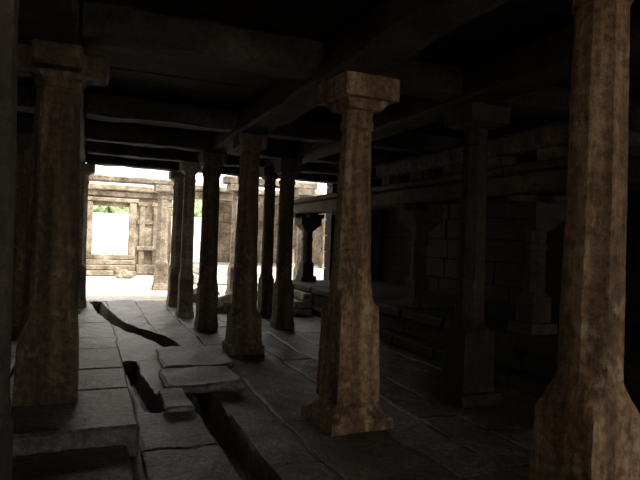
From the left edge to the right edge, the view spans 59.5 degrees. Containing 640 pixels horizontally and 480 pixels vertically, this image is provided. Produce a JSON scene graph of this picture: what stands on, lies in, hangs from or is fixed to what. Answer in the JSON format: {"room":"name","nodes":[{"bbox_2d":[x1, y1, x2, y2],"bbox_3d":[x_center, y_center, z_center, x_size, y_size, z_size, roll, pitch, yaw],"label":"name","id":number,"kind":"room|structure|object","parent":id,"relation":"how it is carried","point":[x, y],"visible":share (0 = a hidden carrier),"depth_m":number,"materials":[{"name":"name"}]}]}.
{"room":"house of worship","nodes":[
{"label":"house of worship","id":0,"kind":"room"},
{"bbox_2d":[86,274,226,300],"bbox_3d":[-9.521,1.412,35.912,70.000,0.380,46.400,2,0,-22],"label":"ground","id":1,"kind":"structure","parent":0,"point":[98,288],"depth_m":15.65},
{"bbox_2d":[114,268,134,277],"bbox_3d":[-6.768,1.139,19.396,0.683,0.328,0.588,2,0,-42],"label":"rock","id":2,"kind":"object","parent":1,"relation":"on","point":[121,272],"visible":1,"depth_m":19.20,"materials":[{"name":"beige stone"}]},
{"bbox_2d":[86,183,172,275],"bbox_3d":[-8.230,-0.425,20.675,5.620,3.367,1.920,2,0,-22],"label":"stone wall","id":3,"kind":"structure","parent":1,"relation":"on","point":[142,202],"depth_m":21.25,"materials":[{"name":"beige stone"}]},
{"bbox_2d":[91,212,200,261],"bbox_3d":[-10.877,-0.140,31.484,28.037,2.664,0.573,2,0,-22],"label":"wall","id":4,"kind":"structure","parent":1,"relation":"on","point":[110,231],"depth_m":31.00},
{"bbox_2d":[93,199,201,217],"bbox_3d":[-11.514,-1.456,33.435,24.685,2.988,3.025,2,0,-22],"label":"hedge","id":5,"kind":"object","parent":1,"relation":"on","point":[198,202],"visible":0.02,"depth_m":32.30,"materials":[{"name":"green plant"}]},
{"bbox_2d":[151,184,172,289],"bbox_3d":[-4.456,-0.073,15.797,0.502,2.922,0.505,2,0,-22],"label":"pillar","id":6,"kind":"structure","parent":1,"relation":"on","point":[160,278],"depth_m":15.66,"materials":[{"name":"stone"}]},
{"bbox_2d":[89,174,173,185],"bbox_3d":[-5.668,-1.659,15.270,3.705,0.183,0.422,2,0,-22],"label":"lintel","id":7,"kind":"object","parent":6,"relation":"on","point":[102,178],"visible":0.51,"depth_m":15.27,"materials":[{"name":"stone"}]},
{"bbox_2d":[225,183,237,295],"bbox_3d":[-2.206,0.009,14.727,0.504,2.921,0.503,2,0,-22],"label":"pillar","id":8,"kind":"structure","parent":1,"relation":"on","point":[233,188],"depth_m":14.60,"materials":[{"name":"stone"}]},
{"bbox_2d":[222,176,317,189],"bbox_3d":[-1.319,-1.520,15.071,2.622,0.210,0.310,2,0,-22],"label":"lintel","id":9,"kind":"object","parent":8,"relation":"on","point":[227,180],"visible":0.51,"depth_m":14.98,"materials":[{"name":"stone"}]},
{"bbox_2d":[193,262,323,283],"bbox_3d":[-0.586,1.263,21.153,8.823,0.557,3.723,2,0,-22],"label":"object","id":10,"kind":"structure","parent":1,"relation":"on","point":[221,266],"depth_m":18.78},
{"bbox_2d":[195,185,324,203],"bbox_3d":[-0.598,-1.423,21.163,9.018,0.427,3.822,2,0,-22],"label":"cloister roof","id":11,"kind":"object","parent":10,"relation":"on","point":[224,195],"visible":0.14,"depth_m":18.46,"materials":[{"name":"beige stone"}]},
{"bbox_2d":[293,188,314,279],"bbox_3d":[-0.496,0.072,15.382,0.503,2.923,0.504,2,0,-22],"label":"pillar","id":12,"kind":"structure","parent":1,"relation":"on","point":[300,193],"depth_m":15.25,"materials":[{"name":"stone"}]},
{"bbox_2d":[198,166,238,175],"bbox_3d":[-2.244,-1.615,12.577,1.049,0.302,0.360,2,0,-22],"label":"ceiling beam","id":13,"kind":"structure","parent":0,"point":[225,170],"depth_m":12.50,"materials":[{"name":"stone"}]},
{"bbox_2d":[217,201,322,263],"bbox_3d":[-0.798,0.025,23.482,7.514,3.002,0.434,2,0,-22],"label":"wall","id":14,"kind":"structure","parent":0,"point":[225,207],"depth_m":22.58,"materials":[{"name":"stone"}]},
{"bbox_2d":[11,300,538,479],"bbox_3d":[0.616,1.689,3.852,10.000,0.270,20.600,2,0,-22],"label":"floor","id":15,"kind":"structure","parent":0,"point":[259,431],"depth_m":4.90,"materials":[{"name":"stone"}]},
{"bbox_2d":[0,0,19,479],"bbox_3d":[-1.233,0.045,1.872,0.507,2.922,0.502,2,0,-22],"label":"stone pillar","id":16,"kind":"structure","parent":15,"relation":"on","point":[9,9],"depth_m":1.86,"materials":[{"name":"stone"}]},
{"bbox_2d":[11,133,32,336],"bbox_3d":[-4.437,-0.073,8.228,0.505,2.922,0.507,2,0,-22],"label":"stone pillar","id":17,"kind":"structure","parent":15,"relation":"on","point":[24,141],"depth_m":8.09,"materials":[{"name":"stone"}]},
{"bbox_2d":[10,343,138,479],"bbox_3d":[-3.218,1.306,4.368,3.256,0.248,3.610,2,0,-22],"label":"stone platform","id":18,"kind":"object","parent":15,"relation":"on","point":[96,437],"visible":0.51,"depth_m":3.77,"materials":[{"name":"stone"}]},
{"bbox_2d":[11,38,109,406],"bbox_3d":[-2.078,-0.112,4.366,0.729,2.674,0.721,2,0,-22],"label":"stone pillar","id":19,"kind":"structure","parent":18,"relation":"on","point":[46,361],"depth_m":4.21,"materials":[{"name":"stone"}]},
{"bbox_2d":[78,163,94,307],"bbox_3d":[-4.932,-0.091,11.488,0.505,2.922,0.505,2,0,-22],"label":"stone pillar","id":20,"kind":"structure","parent":15,"relation":"on","point":[86,169],"depth_m":11.38,"materials":[{"name":"stone"}]},
{"bbox_2d":[166,170,183,306],"bbox_3d":[-3.098,-0.024,12.206,0.445,2.923,0.444,2,0,-22],"label":"stone pillar","id":21,"kind":"structure","parent":15,"relation":"on","point":[175,176],"depth_m":12.07,"materials":[{"name":"brown stone"}]},
{"bbox_2d":[160,389,193,412],"bbox_3d":[-1.298,1.451,5.057,0.253,0.075,0.519,2,0,-22],"label":"stone slab","id":22,"kind":"object","parent":15,"relation":"on","point":[177,400],"visible":1,"depth_m":4.96,"materials":[{"name":"stone"}]},
{"bbox_2d":[176,161,200,317],"bbox_3d":[-2.509,-0.002,10.597,0.344,2.922,0.342,2,0,-22],"label":"stone pillar","id":23,"kind":"structure","parent":15,"relation":"on","point":[185,294],"depth_m":10.50,"materials":[{"name":"brown stone"}]},
{"bbox_2d":[153,344,233,368],"bbox_3d":[-1.572,1.438,6.864,0.810,0.103,1.165,2,0,-22],"label":"stone slab","id":24,"kind":"object","parent":15,"relation":"on","point":[205,355],"visible":0.91,"depth_m":6.75,"materials":[{"name":"stone"}]},
{"bbox_2d":[158,365,244,393],"bbox_3d":[-1.246,1.437,5.808,0.775,0.122,0.784,2,0,-22],"label":"stone slab","id":25,"kind":"object","parent":15,"relation":"on","point":[221,377],"visible":0.97,"depth_m":5.66,"materials":[{"name":"stone"}]},
{"bbox_2d":[193,287,219,301],"bbox_3d":[-2.723,1.277,13.177,0.751,0.348,0.625,2,0,-40],"label":"rock","id":26,"kind":"object","parent":15,"relation":"on","point":[195,288],"visible":0.09,"depth_m":12.97,"materials":[{"name":"grey stone"}]},
{"bbox_2d":[194,151,226,330],"bbox_3d":[-1.849,0.022,9.347,0.402,2.923,0.402,2,0,-22],"label":"stone pillar","id":27,"kind":"structure","parent":15,"relation":"on","point":[206,318],"depth_m":9.22,"materials":[{"name":"stone"}]},
{"bbox_2d":[217,295,231,313],"bbox_3d":[-1.900,1.308,11.572,0.656,0.347,0.663,2,0,24],"label":"rock","id":28,"kind":"object","parent":15,"relation":"on","point":[224,302],"visible":0.44,"depth_m":11.32,"materials":[{"name":"grey stone"}]},
{"bbox_2d":[222,132,268,355],"bbox_3d":[-0.996,0.054,7.597,0.480,2.923,0.486,2,0,-20],"label":"stone pillar","id":29,"kind":"structure","parent":15,"relation":"on","point":[243,327],"depth_m":7.47,"materials":[{"name":"stone"}]},
{"bbox_2d":[257,167,279,317],"bbox_3d":[-1.029,0.052,11.049,0.384,2.922,0.387,2,0,-22],"label":"stone pillar","id":30,"kind":"structure","parent":15,"relation":"on","point":[266,280],"depth_m":10.95,"materials":[{"name":"stone"}]},
{"bbox_2d":[270,158,301,329],"bbox_3d":[-0.610,0.068,9.750,0.384,2.923,0.385,2,0,-22],"label":"stone pillar","id":31,"kind":"structure","parent":15,"relation":"on","point":[283,288],"depth_m":9.63,"materials":[{"name":"stone"}]},
{"bbox_2d":[293,289,311,314],"bbox_3d":[-0.708,1.300,12.008,0.587,0.448,1.516,2,0,-22],"label":"stone steps","id":32,"kind":"structure","parent":15,"relation":"on","point":[302,302],"depth_m":11.38,"materials":[{"name":"grey stone"}]},
{"bbox_2d":[301,70,399,436],"bbox_3d":[0.276,0.100,4.812,0.585,2.922,0.581,2,0,-27],"label":"stone pillar","id":33,"kind":"structure","parent":15,"relation":"on","point":[347,388],"depth_m":4.67,"materials":[{"name":"stone"}]},
{"bbox_2d":[178,0,507,170],"bbox_3d":[0.708,-1.495,3.573,0.418,0.342,19.917,2,0,-22],"label":"ceiling beam","id":34,"kind":"structure","parent":33,"relation":"on","point":[390,32],"depth_m":4.13,"materials":[{"name":"stone"}]},
{"bbox_2d":[292,280,639,410],"bbox_3d":[2.900,1.377,7.715,2.765,0.554,14.012,2,0,-22],"label":"raised stone platform","id":35,"kind":"object","parent":15,"relation":"on","point":[524,363],"visible":0.42,"depth_m":7.58,"materials":[{"name":"stone"}]},
{"bbox_2d":[294,213,323,281],"bbox_3d":[-0.309,0.177,13.403,0.711,1.604,0.709,2,0,23],"label":"pillar","id":36,"kind":"structure","parent":35,"relation":"on","point":[307,223],"depth_m":13.28,"materials":[{"name":"stone"}]},
{"bbox_2d":[293,146,639,213],"bbox_3d":[1.860,-0.717,8.119,0.622,0.358,12.625,2,0,-22],"label":"beam","id":37,"kind":"structure","parent":36,"relation":"on","point":[545,177],"depth_m":7.04,"materials":[{"name":"stone"}]},
{"bbox_2d":[377,103,639,185],"bbox_3d":[2.691,-1.052,6.022,0.444,0.441,8.120,2,0,-22],"label":"beam","id":38,"kind":"structure","parent":37,"relation":"on","point":[546,141],"depth_m":6.80,"materials":[{"name":"stone"}]},
{"bbox_2d":[397,204,443,307],"bbox_3d":[1.566,0.245,8.878,0.709,1.605,0.707,2,0,22],"label":"pillar","id":39,"kind":"structure","parent":35,"relation":"on","point":[419,219],"depth_m":8.76,"materials":[{"name":"stone"}]},
{"bbox_2d":[505,193,565,335],"bbox_3d":[2.520,0.280,6.567,0.710,1.606,0.708,2,0,23],"label":"pillar","id":40,"kind":"structure","parent":35,"relation":"on","point":[536,215],"depth_m":6.45,"materials":[{"name":"stone"}]},
{"bbox_2d":[433,102,510,408],"bbox_3d":[1.527,0.146,5.634,0.484,2.922,0.483,2,0,-22],"label":"stone pillar","id":41,"kind":"structure","parent":15,"relation":"on","point":[466,381],"depth_m":5.51,"materials":[{"name":"stone"}]},
{"bbox_2d":[238,0,639,177],"bbox_3d":[2.025,-1.447,4.120,0.417,0.342,19.919,2,0,-22],"label":"ceiling beam","id":42,"kind":"structure","parent":41,"relation":"on","point":[544,62],"depth_m":4.95,"materials":[{"name":"stone"}]},
{"bbox_2d":[530,0,639,479],"bbox_3d":[1.301,0.138,2.672,0.542,2.922,0.545,2,0,-26],"label":"stone pillar","id":43,"kind":"structure","parent":15,"relation":"on","point":[587,423],"depth_m":2.56,"materials":[{"name":"stone"}]},
{"bbox_2d":[292,223,295,267],"bbox_3d":[-1.071,-0.149,19.579,0.487,2.201,0.485,2,0,-22],"label":"pillar","id":44,"kind":"structure","parent":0,"point":[293,264],"depth_m":19.47,"materials":[{"name":"beige stone"}]},
{"bbox_2d":[260,172,381,186],"bbox_3d":[0.213,-1.530,13.593,3.509,0.304,0.378,2,0,-22],"label":"ceiling beam","id":45,"kind":"structure","parent":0,"point":[305,177],"depth_m":13.37,"materials":[{"name":"grey stone"}]},
{"bbox_2d":[318,214,326,267],"bbox_3d":[0.225,-0.102,20.117,0.484,2.202,0.483,2,0,-22],"label":"pillar","id":46,"kind":"structure","parent":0,"point":[321,263],"depth_m":20.01,"materials":[{"name":"beige stone"}]},
{"bbox_2d":[17,0,639,155],"bbox_3d":[0.877,-1.794,3.531,10.815,0.451,20.714,2,0,-22],"label":"ceiling","id":47,"kind":"structure","parent":0,"point":[511,24],"depth_m":4.76,"materials":[{"name":"stone"}]},
{"bbox_2d":[17,113,33,133],"bbox_3d":[-5.065,-1.718,7.939,2.408,0.298,0.373,2,0,-22],"label":"ceiling beam","id":48,"kind":"structure","parent":47,"relation":"attached to","point":[25,122],"depth_m":8.10,"materials":[{"name":"grey stone"}]},
{"bbox_2d":[17,82,35,111],"bbox_3d":[-4.338,-1.693,6.165,2.404,0.304,0.365,2,0,-22],"label":"ceiling beam","id":49,"kind":"structure","parent":47,"relation":"attached to","point":[26,92],"depth_m":6.41,"materials":[{"name":"grey stone"}]},
{"bbox_2d":[19,0,85,162],"bbox_3d":[-1.387,-1.573,2.700,0.420,0.336,19.915,2,0,-22],"label":"ceiling beam","id":50,"kind":"structure","parent":47,"relation":"attached to","point":[49,20],"depth_m":3.73,"materials":[{"name":"stone"}]},
{"bbox_2d":[86,154,178,170],"bbox_3d":[-3.946,-1.676,11.874,1.885,0.308,0.377,2,0,-22],"label":"ceiling beam","id":51,"kind":"structure","parent":47,"relation":"attached to","point":[116,161],"depth_m":11.72,"materials":[{"name":"stone"}]},
{"bbox_2d":[85,141,192,162],"bbox_3d":[-3.335,-1.660,10.396,1.891,0.308,0.381,2,0,-22],"label":"ceiling beam","id":52,"kind":"structure","parent":47,"relation":"attached to","point":[92,147],"depth_m":10.24,"materials":[{"name":"grey stone"}]},
{"bbox_2d":[85,120,209,150],"bbox_3d":[-2.721,-1.636,8.915,1.883,0.305,0.373,2,0,-22],"label":"ceiling beam","id":53,"kind":"structure","parent":47,"relation":"attached to","point":[117,133],"depth_m":8.77,"materials":[{"name":"grey stone"}]},
{"bbox_2d":[83,91,237,132],"bbox_3d":[-2.003,-1.609,7.136,1.875,0.302,0.372,2,0,-22],"label":"ceiling beam","id":54,"kind":"structure","parent":47,"relation":"attached to","point":[97,105],"depth_m":6.97,"materials":[{"name":"grey stone"}]},
{"bbox_2d":[78,0,322,81],"bbox_3d":[-0.898,-1.570,4.475,1.902,0.302,0.366,2,0,-22],"label":"ceiling beam","id":55,"kind":"structure","parent":47,"relation":"attached to","point":[138,29],"depth_m":4.31,"materials":[{"name":"stone"}]},
{"bbox_2d":[223,154,264,168],"bbox_3d":[-1.632,-1.592,11.099,1.044,0.311,0.366,2,0,-22],"label":"ceiling beam","id":56,"kind":"structure","parent":47,"relation":"attached to","point":[232,160],"depth_m":10.91,"materials":[{"name":"grey stone"}]},
{"bbox_2d":[230,140,291,158],"bbox_3d":[-1.020,-1.573,9.621,1.039,0.295,0.367,2,0,-22],"label":"ceiling beam","id":57,"kind":"structure","parent":47,"relation":"attached to","point":[276,149],"depth_m":9.57,"materials":[{"name":"grey stone"}]},
{"bbox_2d":[264,118,336,143],"bbox_3d":[-0.287,-1.551,7.845,1.057,0.293,0.366,2,0,-22],"label":"ceiling beam","id":58,"kind":"structure","parent":47,"relation":"attached to","point":[300,129],"depth_m":7.74,"materials":[{"name":"grey stone"}]},
{"bbox_2d":[323,184,383,280],"bbox_3d":[1.028,0.017,14.767,1.811,3.147,0.431,2,0,-22],"label":"wall","id":59,"kind":"structure","parent":0,"point":[376,221],"depth_m":14.59,"materials":[{"name":"stone"}]},
{"bbox_2d":[301,162,409,181],"bbox_3d":[0.828,-1.505,12.121,3.519,0.303,0.381,2,0,-22],"label":"ceiling beam","id":60,"kind":"structure","parent":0,"point":[309,167],"depth_m":11.66,"materials":[{"name":"grey stone"}]},
{"bbox_2d":[312,151,442,173],"bbox_3d":[1.444,-1.484,10.641,3.505,0.304,0.364,2,0,-22],"label":"ceiling beam","id":61,"kind":"structure","parent":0,"point":[377,157],"depth_m":10.30,"materials":[{"name":"grey stone"}]},
{"bbox_2d":[377,59,464,100],"bbox_3d":[0.814,-1.507,5.187,1.048,0.283,0.359,2,0,-22],"label":"ceiling beam","id":62,"kind":"structure","parent":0,"point":[432,81],"depth_m":5.12,"materials":[{"name":"grey stone"}]},
{"bbox_2d":[371,132,536,163],"bbox_3d":[2.177,-1.456,8.867,3.517,0.310,0.378,2,0,-22],"label":"ceiling beam","id":63,"kind":"structure","parent":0,"point":[418,143],"depth_m":8.44,"materials":[{"name":"grey stone"}]},
{"bbox_2d":[379,173,639,324],"bbox_3d":[4.314,0.103,8.660,0.435,3.222,13.312,2,0,-22],"label":"wall","id":64,"kind":"structure","parent":0,"point":[504,252],"depth_m":10.52,"materials":[{"name":"stone"}]},
{"bbox_2d":[493,84,639,120],"bbox_3d":[3.271,-1.414,6.208,3.516,0.300,0.378,2,0,-22],"label":"ceiling beam","id":65,"kind":"structure","parent":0,"point":[553,102],"depth_m":5.66,"materials":[{"name":"grey stone"}]}
]}

